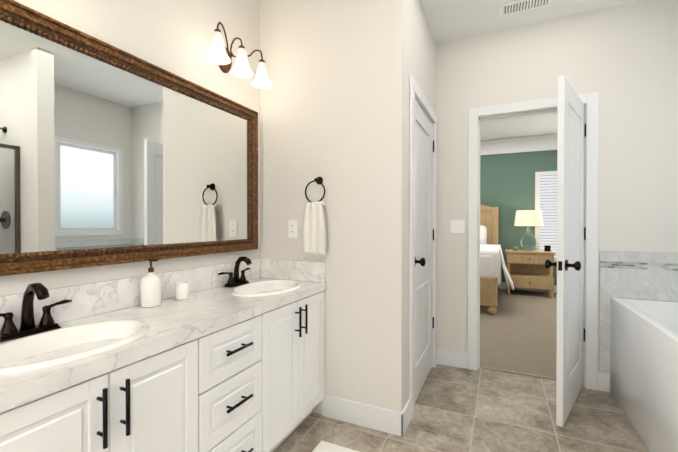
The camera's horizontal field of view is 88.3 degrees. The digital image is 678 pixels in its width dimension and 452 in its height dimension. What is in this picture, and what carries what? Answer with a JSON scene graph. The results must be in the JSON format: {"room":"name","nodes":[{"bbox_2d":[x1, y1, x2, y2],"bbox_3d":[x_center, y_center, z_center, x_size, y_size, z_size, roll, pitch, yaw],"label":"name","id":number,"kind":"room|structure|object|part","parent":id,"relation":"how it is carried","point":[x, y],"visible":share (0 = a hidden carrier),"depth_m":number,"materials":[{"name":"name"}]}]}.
{"room":"bathroom","nodes":[
{"label":"bathroom","id":0,"kind":"room"},
{"bbox_2d":[0,0,260,295],"bbox_3d":[-0.921,-0.182,1.711,0.100,2.770,4.110,0,0,25],"label":"wall","id":1,"kind":"structure","parent":0,"point":[173,36],"depth_m":1.75,"materials":[{"name":"white paint"}]},
{"bbox_2d":[0,0,257,275],"bbox_3d":[-0.902,-0.296,1.582,0.040,0.910,1.654,0,0,25],"label":"wall mirror","id":2,"kind":"object","parent":1,"relation":"attached to","point":[110,154],"visible":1,"depth_m":1.46,"materials":[{"name":"clear glass"}]},
{"bbox_2d":[204,22,272,88],"bbox_3d":[-0.595,-0.997,2.045,0.204,0.216,0.518,0,0,25],"label":"light","id":3,"kind":"object","parent":1,"relation":"attached to","point":[220,54],"visible":1,"depth_m":2.01,"materials":[{"name":"white glass"}]},
{"bbox_2d":[260,0,405,414],"bbox_3d":[-0.071,-0.185,2.249,0.992,2.770,0.100,0,0,25],"label":"wall","id":4,"kind":"structure","parent":0,"point":[333,107],"depth_m":2.14,"materials":[{"name":"white paint"}]},
{"bbox_2d":[0,258,325,329],"bbox_3d":[-0.681,0.295,1.508,0.505,0.130,1.760,0,0,25],"label":"backsplash","id":5,"kind":"structure","parent":4,"relation":"attached to","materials":[{"name":"stone"}]},
{"bbox_2d":[288,220,297,237],"bbox_3d":[-0.304,0.019,2.298,0.070,0.116,0.007,0,0,25],"label":"electrical outlet plate","id":6,"kind":"object","parent":4,"relation":"attached to","point":[292,228],"visible":1,"depth_m":2.29,"materials":[{"name":"white plastic"}]},
{"bbox_2d":[303,176,326,260],"bbox_3d":[-0.143,-0.049,2.195,0.160,0.529,0.059,0,0,25],"label":"towel ring","id":7,"kind":"object","parent":4,"relation":"attached to","point":[315,231],"visible":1,"depth_m":2.18,"materials":[{"name":"white fabric"}]},
{"bbox_2d":[322,348,609,436],"bbox_3d":[0.921,1.131,2.365,1.740,0.135,1.154,0,0,25],"label":"baseboard","id":8,"kind":"structure","parent":4,"relation":"attached to","point":[374,417],"depth_m":2.12,"materials":[{"name":"white wood"}]},
{"bbox_2d":[406,0,435,402],"bbox_3d":[0.573,-0.188,2.579,0.100,2.770,1.040,0,0,25],"label":"wall","id":9,"kind":"structure","parent":0,"point":[420,55],"depth_m":2.28,"materials":[{"name":"white paint"}]},
{"bbox_2d":[409,75,436,419],"bbox_3d":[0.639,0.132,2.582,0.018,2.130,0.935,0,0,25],"label":"door frame","id":10,"kind":"structure","parent":9,"relation":"attached to","point":[416,91],"depth_m":2.19,"materials":[{"name":"white wood"}]},
{"bbox_2d":[414,99,433,403],"bbox_3d":[0.612,0.168,2.598,0.187,2.034,0.778,0,0,25],"label":"closet door","id":11,"kind":"structure","parent":9,"relation":"in","point":[424,229],"depth_m":2.60,"materials":[{"name":"white wood"}]},
{"bbox_2d":[273,364,648,451],"bbox_3d":[0.486,1.258,1.041,3.225,0.100,4.055,0,0,25],"label":"floor","id":12,"kind":"structure","parent":0,"point":[456,409],"depth_m":2.11,"materials":[{"name":"tile"}]},
{"bbox_2d":[0,258,325,451],"bbox_3d":[-0.667,0.717,1.504,0.536,0.974,1.760,0,0,25],"label":"bathroom vanity","id":13,"kind":"object","parent":12,"relation":"on","point":[211,363],"visible":1,"depth_m":1.30,"materials":[{"name":"white wood"}]},
{"bbox_2d":[0,283,71,341],"bbox_3d":[-1.003,0.274,1.152,0.134,0.175,0.276,0,0,25],"label":"faucet","id":14,"kind":"object","parent":13,"relation":"on","point":[9,330],"visible":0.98,"depth_m":1.15,"materials":[{"name":"black metal"}]},
{"bbox_2d":[140,258,161,306],"bbox_3d":[-0.848,0.252,1.575,0.086,0.212,0.086,0,0,25],"label":"soap dispenser","id":15,"kind":"object","parent":13,"relation":"on","point":[150,288],"visible":1,"depth_m":1.55,"materials":[{"name":"white ceramic"}]},
{"bbox_2d":[175,282,188,299],"bbox_3d":[-0.772,0.318,1.715,0.062,0.078,0.062,0,0,25],"label":"ceramic cup","id":16,"kind":"object","parent":13,"relation":"on","point":[181,290],"visible":1,"depth_m":1.69,"materials":[{"name":"white ceramic"}]},
{"bbox_2d":[218,256,251,287],"bbox_3d":[-0.576,0.267,2.078,0.134,0.175,0.276,0,0,25],"label":"faucet","id":17,"kind":"object","parent":13,"relation":"on","point":[234,280],"visible":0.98,"depth_m":2.08,"materials":[{"name":"black metal"}]},
{"bbox_2d":[312,441,358,451],"bbox_3d":[-0.018,1.198,1.435,0.570,0.014,0.850,0,0,25],"label":"bath mat","id":18,"kind":"object","parent":12,"relation":"on","point":[322,446],"visible":1,"depth_m":1.86,"materials":[{"name":"white fabric"}]},
{"bbox_2d":[610,297,677,451],"bbox_3d":[2.042,0.858,1.771,0.786,0.690,1.262,0,0,25],"label":"bathtub","id":19,"kind":"object","parent":12,"relation":"on","point":[644,367],"visible":1,"depth_m":1.93,"materials":[{"name":"white ceramic"}]},
{"bbox_2d":[480,289,556,377],"bbox_3d":[1.605,1.227,4.985,5.400,0.106,4.045,0,0,25],"label":"floor","id":20,"kind":"structure","parent":0,"point":[518,331],"depth_m":3.84,"materials":[{"name":"beige carpet"}]},
{"bbox_2d":[480,204,513,314],"bbox_3d":[1.700,0.348,5.877,2.179,1.650,2.075,0,0,25],"label":"bed","id":21,"kind":"object","parent":20,"relation":"on","point":[491,257],"visible":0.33,"depth_m":4.72,"materials":[{"name":"brown wood"}]},
{"bbox_2d":[505,249,555,297],"bbox_3d":[3.255,0.795,5.991,0.730,0.744,0.509,0,0,25],"label":"nightstand","id":22,"kind":"object","parent":20,"relation":"on","point":[527,269],"visible":0.81,"depth_m":5.83,"materials":[{"name":"brown wood"}]},
{"bbox_2d":[514,210,542,250],"bbox_3d":[3.265,0.077,6.019,0.450,0.690,0.450,0,0,25],"label":"table lamp","id":23,"kind":"object","parent":22,"relation":"on","point":[528,218],"visible":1,"depth_m":5.91,"materials":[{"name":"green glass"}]},
{"bbox_2d":[513,245,550,250],"bbox_3d":[3.250,0.373,5.899,0.564,0.099,0.075,0,0,25],"label":"decor","id":24,"kind":"object","parent":22,"relation":"on","point":[547,247],"visible":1,"depth_m":5.83,"materials":[{"name":"black glass"}]},
{"bbox_2d":[480,150,556,285],"bbox_3d":[2.432,-0.218,6.765,5.400,2.770,0.100,0,0,25],"label":"wall","id":25,"kind":"structure","parent":0,"point":[507,184],"depth_m":6.38,"materials":[{"name":"green paint"}]},
{"bbox_2d":[480,134,556,154],"bbox_3d":[2.399,-1.466,6.684,5.200,0.268,0.060,0,0,25],"label":"crown molding","id":26,"kind":"structure","parent":25,"relation":"attached to","point":[522,144],"depth_m":6.29,"materials":[{"name":"white wood"}]},
{"bbox_2d":[498,282,556,292],"bbox_3d":[2.408,1.097,6.722,5.200,0.129,0.014,0,0,25],"label":"baseboard","id":27,"kind":"structure","parent":25,"relation":"attached to","point":[502,285],"depth_m":6.29,"materials":[{"name":"white wood"}]},
{"bbox_2d":[535,171,556,261],"bbox_3d":[3.973,-0.167,5.976,1.080,1.580,0.039,0,0,25],"label":"window blinds","id":28,"kind":"object","parent":25,"relation":"attached to","point":[546,196],"visible":0.21,"depth_m":6.13,"materials":[{"name":"white"}]},
{"bbox_2d":[420,0,640,140],"bbox_3d":[0.755,-1.627,3.124,5.400,0.100,8.100,0,0,25],"label":"ceiling","id":29,"kind":"structure","parent":0,"point":[448,20],"depth_m":2.67,"materials":[{"name":"white paint"}]},
{"bbox_2d":[499,0,550,16],"bbox_3d":[1.316,-1.564,2.479,0.330,0.014,0.150,0,0,25],"label":"ceiling vent","id":30,"kind":"object","parent":29,"relation":"in","point":[513,7],"visible":1,"depth_m":2.48,"materials":[{"name":"white metal"}]},
{"bbox_2d":[436,0,677,371],"bbox_3d":[0.755,-0.192,3.134,5.400,2.770,0.120,0,0,25],"label":"wall","id":31,"kind":"structure","parent":0,"point":[622,59],"depth_m":2.54,"materials":[{"name":"white paint"}]},
{"bbox_2d":[450,220,464,232],"bbox_3d":[1.000,0.005,2.951,0.116,0.116,0.007,0,0,25],"label":"switch plate","id":32,"kind":"object","parent":31,"relation":"attached to","point":[457,226],"visible":1,"depth_m":2.95,"materials":[{"name":"white plastic"}]},
{"bbox_2d":[480,366,555,379],"bbox_3d":[1.511,1.191,2.800,0.730,0.008,0.030,0,0,25],"label":"trim","id":33,"kind":"structure","parent":31,"relation":"attached to","point":[527,374],"depth_m":2.82,"materials":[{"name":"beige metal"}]},
{"bbox_2d":[468,92,598,389],"bbox_3d":[1.508,0.111,2.788,0.890,2.170,0.158,0,0,25],"label":"door frame","id":34,"kind":"structure","parent":31,"relation":"attached to","point":[590,101],"depth_m":2.64,"materials":[{"name":"white wood"}]},
{"bbox_3d":[1.508,0.141,2.788,0.770,2.110,0.122,0,0,25],"label":"bedroom door jamb","id":35,"kind":"part","parent":34,"relation":"part of","materials":[{"name":"white wood"}]},
{"bbox_2d":[545,75,585,426],"bbox_3d":[1.535,0.150,2.339,0.325,2.074,0.698,0,0,25],"label":"bedroom door","id":36,"kind":"structure","parent":31,"relation":"in","point":[571,228],"depth_m":2.19,"materials":[{"name":"white wood"}]},
{"bbox_3d":[1.912,-0.172,0.391,0.100,2.770,3.890,0,0,25],"label":"wall","id":37,"kind":"structure","parent":0,"visible":0},
{"bbox_2d":[599,250,677,373],"bbox_3d":[2.019,0.693,1.780,0.862,1.020,1.289,0,0,25],"label":"tile surround","id":38,"kind":"object","parent":37,"relation":"attached to","point":[640,275],"visible":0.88,"depth_m":2.46,"materials":[{"name":"tile"}]}
]}

